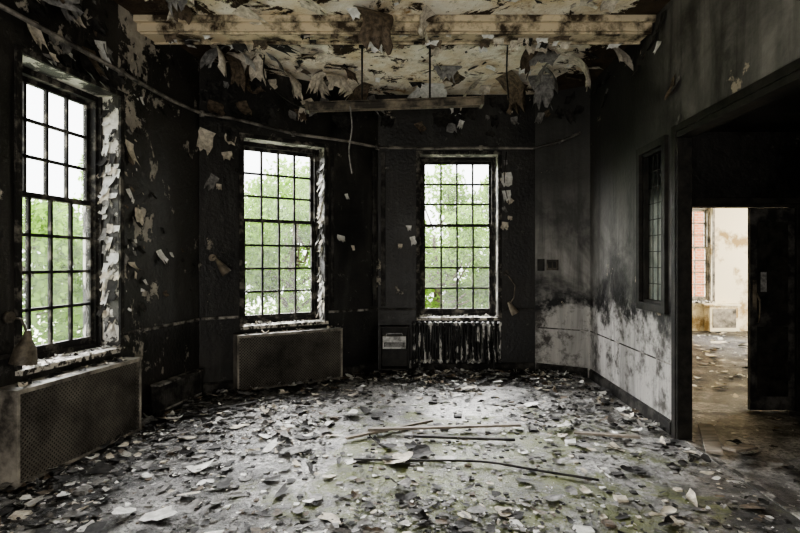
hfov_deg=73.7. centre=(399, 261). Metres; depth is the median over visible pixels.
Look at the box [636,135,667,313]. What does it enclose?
window
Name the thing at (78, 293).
tree
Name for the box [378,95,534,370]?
wall
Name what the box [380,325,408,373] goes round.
cabinet
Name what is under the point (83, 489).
rubble
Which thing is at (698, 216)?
brick building
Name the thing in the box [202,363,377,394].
baseboard
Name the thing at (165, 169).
wall
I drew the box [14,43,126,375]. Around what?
window
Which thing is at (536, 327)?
trim
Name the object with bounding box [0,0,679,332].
flakes
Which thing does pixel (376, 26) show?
flakes
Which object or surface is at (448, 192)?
tree
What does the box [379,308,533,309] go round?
trim
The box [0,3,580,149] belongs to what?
conduit pipe
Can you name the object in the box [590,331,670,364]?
trim
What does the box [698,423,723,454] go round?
wooden board
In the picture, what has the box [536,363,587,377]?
baseboard
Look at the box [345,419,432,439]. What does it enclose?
batten
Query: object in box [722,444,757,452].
wooden board
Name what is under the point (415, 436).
batten
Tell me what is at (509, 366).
baseboard
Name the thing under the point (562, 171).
wall
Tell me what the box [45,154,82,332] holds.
tree
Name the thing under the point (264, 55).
hanging cable
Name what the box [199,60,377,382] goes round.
wall
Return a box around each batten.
[179,401,257,416]
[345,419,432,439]
[368,423,520,430]
[414,435,514,440]
[574,431,639,438]
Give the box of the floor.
[0,331,799,532]
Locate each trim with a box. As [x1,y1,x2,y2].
[0,318,199,359]
[201,308,377,319]
[331,146,384,307]
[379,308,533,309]
[536,327,587,330]
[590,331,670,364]
[671,58,799,439]
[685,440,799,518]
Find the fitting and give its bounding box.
[305,45,483,113]
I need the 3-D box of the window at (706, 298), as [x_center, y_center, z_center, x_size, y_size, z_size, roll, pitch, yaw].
[6.250,-0.177,11.664,1.180,2.145,0.253,0,0,0]
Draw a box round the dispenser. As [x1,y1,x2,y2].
[383,333,405,348]
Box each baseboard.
[142,404,154,417]
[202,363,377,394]
[379,363,533,371]
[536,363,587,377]
[589,369,670,434]
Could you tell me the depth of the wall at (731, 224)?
11.60 m
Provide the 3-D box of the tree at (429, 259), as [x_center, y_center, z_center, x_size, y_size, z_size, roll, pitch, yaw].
[-0.128,0.961,22.965,4.889,7.491,4.880,0,0,-6]
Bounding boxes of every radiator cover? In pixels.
[0,356,141,488]
[233,326,342,391]
[701,303,740,331]
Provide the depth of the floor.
3.91 m
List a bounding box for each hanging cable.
[263,55,304,106]
[348,106,352,173]
[504,152,508,202]
[506,46,508,97]
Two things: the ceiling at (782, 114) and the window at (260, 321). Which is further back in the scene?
the window at (260, 321)
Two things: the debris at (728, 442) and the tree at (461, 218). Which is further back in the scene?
the tree at (461, 218)
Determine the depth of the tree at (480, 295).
16.94 m
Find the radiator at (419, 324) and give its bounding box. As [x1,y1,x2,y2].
[409,321,501,372]
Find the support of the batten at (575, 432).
on the floor
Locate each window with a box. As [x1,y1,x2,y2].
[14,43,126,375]
[239,133,328,329]
[416,151,501,319]
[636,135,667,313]
[692,208,714,302]
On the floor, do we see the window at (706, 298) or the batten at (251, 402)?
the batten at (251, 402)
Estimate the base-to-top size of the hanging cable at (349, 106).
0.702 m
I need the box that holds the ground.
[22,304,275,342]
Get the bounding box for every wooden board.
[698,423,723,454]
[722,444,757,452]
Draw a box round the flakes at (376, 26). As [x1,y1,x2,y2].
[145,0,656,114]
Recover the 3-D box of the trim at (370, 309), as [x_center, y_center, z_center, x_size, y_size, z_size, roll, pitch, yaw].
[-1.279,0.645,6.655,2.304,0.030,0.021,0,0,-33]
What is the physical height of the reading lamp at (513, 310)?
0.616 m
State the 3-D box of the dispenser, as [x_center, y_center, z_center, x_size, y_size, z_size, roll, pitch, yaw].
[-0.075,1.053,7.160,0.310,0.201,0.159,0,0,0]
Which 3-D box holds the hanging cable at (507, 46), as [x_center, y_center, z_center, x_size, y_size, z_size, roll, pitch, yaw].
[1.130,-2.005,5.600,0.036,0.571,0.018,0,0,0]
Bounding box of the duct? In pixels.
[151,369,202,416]
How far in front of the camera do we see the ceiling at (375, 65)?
5.80 m
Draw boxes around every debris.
[0,366,786,532]
[692,331,799,482]
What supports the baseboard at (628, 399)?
attached to the wall at (717, 49)
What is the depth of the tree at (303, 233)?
17.49 m
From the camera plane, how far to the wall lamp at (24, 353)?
3.63 m
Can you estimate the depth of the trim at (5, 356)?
5.16 m
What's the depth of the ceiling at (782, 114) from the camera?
4.87 m
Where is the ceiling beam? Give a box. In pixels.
[133,15,655,44]
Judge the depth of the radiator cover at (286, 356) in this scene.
6.39 m
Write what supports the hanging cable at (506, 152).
hanging from the conduit pipe
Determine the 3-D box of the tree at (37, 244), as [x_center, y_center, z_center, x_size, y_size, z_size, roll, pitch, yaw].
[-9.972,1.216,14.232,5.202,6.981,5.150,0,0,0]
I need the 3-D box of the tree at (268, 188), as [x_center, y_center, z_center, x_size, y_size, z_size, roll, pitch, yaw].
[-5.629,-0.069,23.996,5.675,9.555,5.618,0,0,23]
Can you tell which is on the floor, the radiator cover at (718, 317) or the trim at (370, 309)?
the radiator cover at (718, 317)
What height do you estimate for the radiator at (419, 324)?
0.696 m
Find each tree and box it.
[22,198,82,345]
[22,201,82,343]
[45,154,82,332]
[244,156,309,313]
[244,198,293,311]
[245,168,309,314]
[425,165,488,307]
[425,213,488,307]
[425,232,447,307]
[439,202,488,307]
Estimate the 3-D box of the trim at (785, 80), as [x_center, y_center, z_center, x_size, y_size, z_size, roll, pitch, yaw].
[2.329,0.170,2.743,0.148,2.660,3.693,0,0,2]
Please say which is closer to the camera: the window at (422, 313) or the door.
the door
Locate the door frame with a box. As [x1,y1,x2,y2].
[692,198,799,411]
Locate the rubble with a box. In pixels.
[0,374,799,532]
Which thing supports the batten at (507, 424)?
on the floor
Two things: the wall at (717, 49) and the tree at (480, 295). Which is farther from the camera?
the tree at (480, 295)
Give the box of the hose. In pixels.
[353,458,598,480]
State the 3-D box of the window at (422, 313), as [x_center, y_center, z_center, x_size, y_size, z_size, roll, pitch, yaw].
[0.805,-0.362,7.417,1.170,2.315,0.345,0,0,0]
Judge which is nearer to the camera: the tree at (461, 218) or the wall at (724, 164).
the wall at (724, 164)
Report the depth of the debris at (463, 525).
3.95 m
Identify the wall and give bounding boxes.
[0,0,198,406]
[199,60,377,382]
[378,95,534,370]
[535,86,589,377]
[590,0,799,419]
[692,132,799,197]
[692,208,747,330]
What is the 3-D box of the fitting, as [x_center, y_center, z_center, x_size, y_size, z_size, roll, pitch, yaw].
[-0.055,-1.934,5.620,1.860,0.708,0.160,0,0,0]
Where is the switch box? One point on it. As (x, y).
(551, 264)
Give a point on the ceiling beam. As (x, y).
(582, 29)
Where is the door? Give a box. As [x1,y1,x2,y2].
[748,208,794,409]
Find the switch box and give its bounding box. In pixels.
[537,259,557,270]
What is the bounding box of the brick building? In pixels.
[692,212,703,295]
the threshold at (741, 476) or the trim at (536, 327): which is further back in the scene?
the trim at (536, 327)
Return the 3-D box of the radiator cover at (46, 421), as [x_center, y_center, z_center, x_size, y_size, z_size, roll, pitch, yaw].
[-2.489,1.148,4.108,0.210,0.704,1.240,0,0,10]
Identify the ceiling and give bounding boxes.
[113,0,669,94]
[706,89,799,131]
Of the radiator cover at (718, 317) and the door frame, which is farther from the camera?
the radiator cover at (718, 317)
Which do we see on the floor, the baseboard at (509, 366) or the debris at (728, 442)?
the debris at (728, 442)
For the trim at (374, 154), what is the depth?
7.24 m
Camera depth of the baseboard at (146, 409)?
5.10 m

